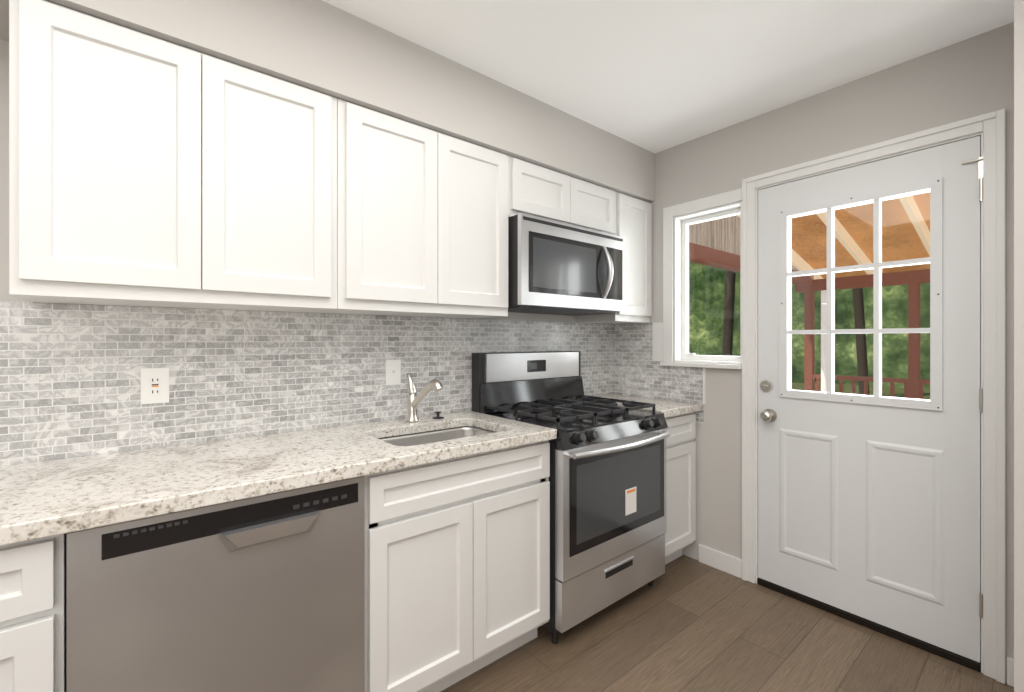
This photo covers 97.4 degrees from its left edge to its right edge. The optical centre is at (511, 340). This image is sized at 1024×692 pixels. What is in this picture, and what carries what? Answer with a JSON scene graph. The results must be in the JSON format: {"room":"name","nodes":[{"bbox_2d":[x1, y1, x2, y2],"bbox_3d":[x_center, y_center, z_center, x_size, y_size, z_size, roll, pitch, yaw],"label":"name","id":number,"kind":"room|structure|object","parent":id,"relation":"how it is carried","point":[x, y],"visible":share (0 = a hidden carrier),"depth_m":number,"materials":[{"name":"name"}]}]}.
{"room":"kitchen","nodes":[
{"label":"kitchen","id":0,"kind":"room"},
{"bbox_2d":[0,39,596,323],"bbox_3d":[-1.562,0.048,1.355,5.995,2.460,0.150,0,0,-39],"label":"wall","id":1,"kind":"structure","parent":0,"point":[5,296],"depth_m":1.32,"materials":[{"name":"grey paint"}]},
{"bbox_2d":[9,0,336,312],"bbox_3d":[-1.031,-0.496,1.481,0.800,0.762,0.321,0,0,-39],"label":"upper cabinet","id":2,"kind":"object","parent":1,"relation":"attached to","point":[145,170],"visible":1,"depth_m":1.30,"materials":[{"name":"white wood"}]},
{"bbox_2d":[0,302,611,465],"bbox_3d":[-0.893,0.182,1.800,4.095,0.592,0.008,0,0,-39],"label":"backsplash","id":3,"kind":"structure","parent":1,"relation":"attached to","point":[70,380],"depth_m":1.66,"materials":[{"name":"tile"}]},
{"bbox_2d":[141,368,168,403],"bbox_3d":[-1.212,0.153,1.528,0.076,0.120,0.010,0,0,-39],"label":"outlet","id":4,"kind":"object","parent":3,"relation":"attached to","point":[154,385],"visible":1,"depth_m":1.52,"materials":[{"name":"white plastic"}]},
{"bbox_2d":[386,360,400,384],"bbox_3d":[-0.544,0.146,2.068,0.072,0.116,0.018,0,0,-39],"label":"switch plate","id":5,"kind":"object","parent":3,"relation":"attached to","point":[393,372],"visible":1,"depth_m":2.07,"materials":[{"name":"white plastic"}]},
{"bbox_2d":[315,99,507,318],"bbox_3d":[-0.414,-0.496,1.985,0.789,0.762,0.321,0,0,-39],"label":"upper cabinet","id":6,"kind":"object","parent":1,"relation":"attached to","point":[422,221],"visible":0.94,"depth_m":1.82,"materials":[{"name":"white wood"}]},
{"bbox_2d":[508,155,615,234],"bbox_3d":[0.203,-0.733,2.490,0.802,0.289,0.321,0,0,-39],"label":"upper cabinet","id":7,"kind":"object","parent":1,"relation":"attached to","point":[539,191],"visible":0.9,"depth_m":2.32,"materials":[{"name":"white wood"}]},
{"bbox_2d":[508,213,623,315],"bbox_3d":[0.233,-0.370,2.422,0.758,0.428,0.464,0,0,-39],"label":"microwave","id":8,"kind":"object","parent":7,"relation":"attached to","point":[557,268],"visible":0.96,"depth_m":2.23,"materials":[{"name":"metal"}]},
{"bbox_2d":[0,0,654,202],"bbox_3d":[-1.409,-1.031,1.167,5.695,0.302,0.335,0,0,-39],"label":"soffit","id":9,"kind":"structure","parent":0,"point":[321,46],"depth_m":1.70,"materials":[{"name":"grey paint"}]},
{"bbox_2d":[322,0,1013,152],"bbox_3d":[-0.186,-1.232,-0.329,5.995,0.100,4.500,0,0,-39],"label":"ceiling","id":10,"kind":"structure","parent":0,"point":[655,76],"depth_m":1.80,"materials":[{"name":"white paint"}]},
{"bbox_2d":[441,554,1013,691],"bbox_3d":[-0.186,1.338,-0.329,5.995,0.120,4.500,0,0,-39],"label":"floor","id":11,"kind":"structure","parent":0,"point":[684,623],"depth_m":1.84,"materials":[{"name":"brown wood"}]},
{"bbox_2d":[0,533,66,691],"bbox_3d":[-1.469,0.841,0.926,0.835,0.874,0.609,0,0,-39],"label":"base cabinet","id":12,"kind":"object","parent":11,"relation":"on","point":[33,615],"visible":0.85,"depth_m":0.93,"materials":[{"name":"white wood"}]},
{"bbox_2d":[0,374,556,545],"bbox_3d":[-1.009,0.368,1.286,2.565,0.431,0.638,0,0,-39],"label":"countertop","id":13,"kind":"structure","parent":12,"relation":"on","point":[42,499],"depth_m":1.30,"materials":[{"name":"stone"}]},
{"bbox_2d":[405,374,443,422],"bbox_3d":[-0.388,0.258,1.970,0.079,0.211,0.231,0,0,-39],"label":"faucet","id":14,"kind":"object","parent":13,"relation":"on","point":[414,399],"depth_m":2.01,"materials":[{"name":"silver metal"}]},
{"bbox_2d":[432,411,443,418],"bbox_3d":[-0.347,0.347,2.115,0.054,0.032,0.054,0,0,-39],"label":"stopper","id":15,"kind":"object","parent":13,"relation":"on","point":[438,416],"depth_m":2.11,"materials":[{"name":"black metal"}]},
{"bbox_2d":[67,476,364,691],"bbox_3d":[-0.880,0.844,1.384,0.644,0.868,0.644,0,0,-39],"label":"dishwasher","id":16,"kind":"object","parent":11,"relation":"on","point":[264,593],"visible":0.96,"depth_m":1.14,"materials":[{"name":"metal"}]},
{"bbox_2d":[365,440,549,691],"bbox_3d":[-0.332,0.841,1.855,0.792,0.874,0.609,0,0,-39],"label":"base cabinet","id":17,"kind":"object","parent":11,"relation":"on","point":[457,569],"visible":0.79,"depth_m":1.58,"materials":[{"name":"white wood"}]},
{"bbox_2d":[472,351,670,643],"bbox_3d":[0.319,0.670,2.295,0.762,1.215,0.736,0,0,-39],"label":"range","id":18,"kind":"object","parent":11,"relation":"on","point":[608,494],"visible":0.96,"depth_m":2.09,"materials":[{"name":"metal"}]},
{"bbox_2d":[665,412,695,564],"bbox_3d":[0.727,0.841,2.720,0.399,0.874,0.609,0,0,-39],"label":"base cabinet","id":19,"kind":"object","parent":11,"relation":"on","point":[680,533],"visible":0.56,"depth_m":2.52,"materials":[{"name":"white wood"}]},
{"bbox_2d":[582,394,700,417],"bbox_3d":[0.735,0.383,2.710,0.402,0.039,0.638,0,0,-39],"label":"countertop","id":20,"kind":"structure","parent":19,"relation":"on","point":[668,408],"depth_m":2.57,"materials":[{"name":"stone"}]},
{"bbox_2d":[627,22,1013,686],"bbox_3d":[2.071,0.048,1.516,0.164,2.460,4.200,0,0,-39],"label":"wall","id":21,"kind":"structure","parent":0,"point":[966,78],"depth_m":2.18,"materials":[{"name":"grey paint"}]},
{"bbox_2d":[577,191,651,323],"bbox_3d":[0.652,-0.496,2.857,0.353,0.762,0.321,0,0,-39],"label":"upper cabinet","id":22,"kind":"object","parent":21,"relation":"attached to","point":[633,222],"visible":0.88,"depth_m":2.75,"materials":[{"name":"white wood"}]},
{"bbox_2d":[612,323,703,423],"bbox_3d":[0.897,0.182,2.839,0.008,0.592,0.647,0,0,-39],"label":"backsplash","id":23,"kind":"structure","parent":21,"relation":"attached to","point":[637,371],"depth_m":2.88,"materials":[{"name":"tile"}]},
{"bbox_2d":[652,322,705,403],"bbox_3d":[1.000,0.125,2.711,0.011,0.478,0.343,0,0,-39],"label":"trim","id":24,"kind":"structure","parent":21,"relation":"attached to","point":[657,341],"depth_m":2.81,"materials":[{"name":"white"}]},
{"bbox_2d":[660,188,741,368],"bbox_3d":[1.131,-0.333,2.638,0.180,0.969,0.480,0,0,-39],"label":"window","id":25,"kind":"structure","parent":21,"relation":"in","point":[683,356],"depth_m":2.73,"materials":[{"name":"white"}]},
{"bbox_2d":[757,577,980,671],"bbox_3d":[1.575,1.263,2.071,0.079,0.030,0.816,0,0,-39],"label":"door sill","id":26,"kind":"structure","parent":21,"relation":"attached to","point":[931,648],"depth_m":1.97,"materials":[{"name":"black rubber"}]},
{"bbox_2d":[758,136,982,662],"bbox_3d":[1.546,0.226,2.039,0.118,2.036,0.824,0,0,-39],"label":"door","id":27,"kind":"structure","parent":21,"relation":"in","point":[869,507],"depth_m":1.97,"materials":[{"name":"white paint"}]},
{"bbox_2d":[742,109,1005,683],"bbox_3d":[1.596,0.207,2.092,0.169,2.142,0.953,0,0,-39],"label":"door frame","id":28,"kind":"structure","parent":21,"relation":"attached to","point":[991,126],"depth_m":1.72,"materials":[{"name":"white wood"}]},
{"bbox_2d":[1014,0,1023,691],"bbox_3d":[1.723,0.048,1.443,0.495,2.460,0.128,0,0,-39],"label":"wall","id":29,"kind":"structure","parent":0,"point":[1018,345],"depth_m":1.33,"materials":[{"name":"grey paint"}]},
{"label":"outside","id":30,"kind":"structure","parent":0,"visible":0},
{"bbox_2d":[689,192,929,399],"bbox_3d":[15.268,-4.722,15.013,37.355,20.000,80.000,0,0,-39],"label":"outdoor view","id":31,"kind":"object","parent":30,"point":[802,348],"depth_m":5.88,"materials":[{"name":"brown"}]}
]}

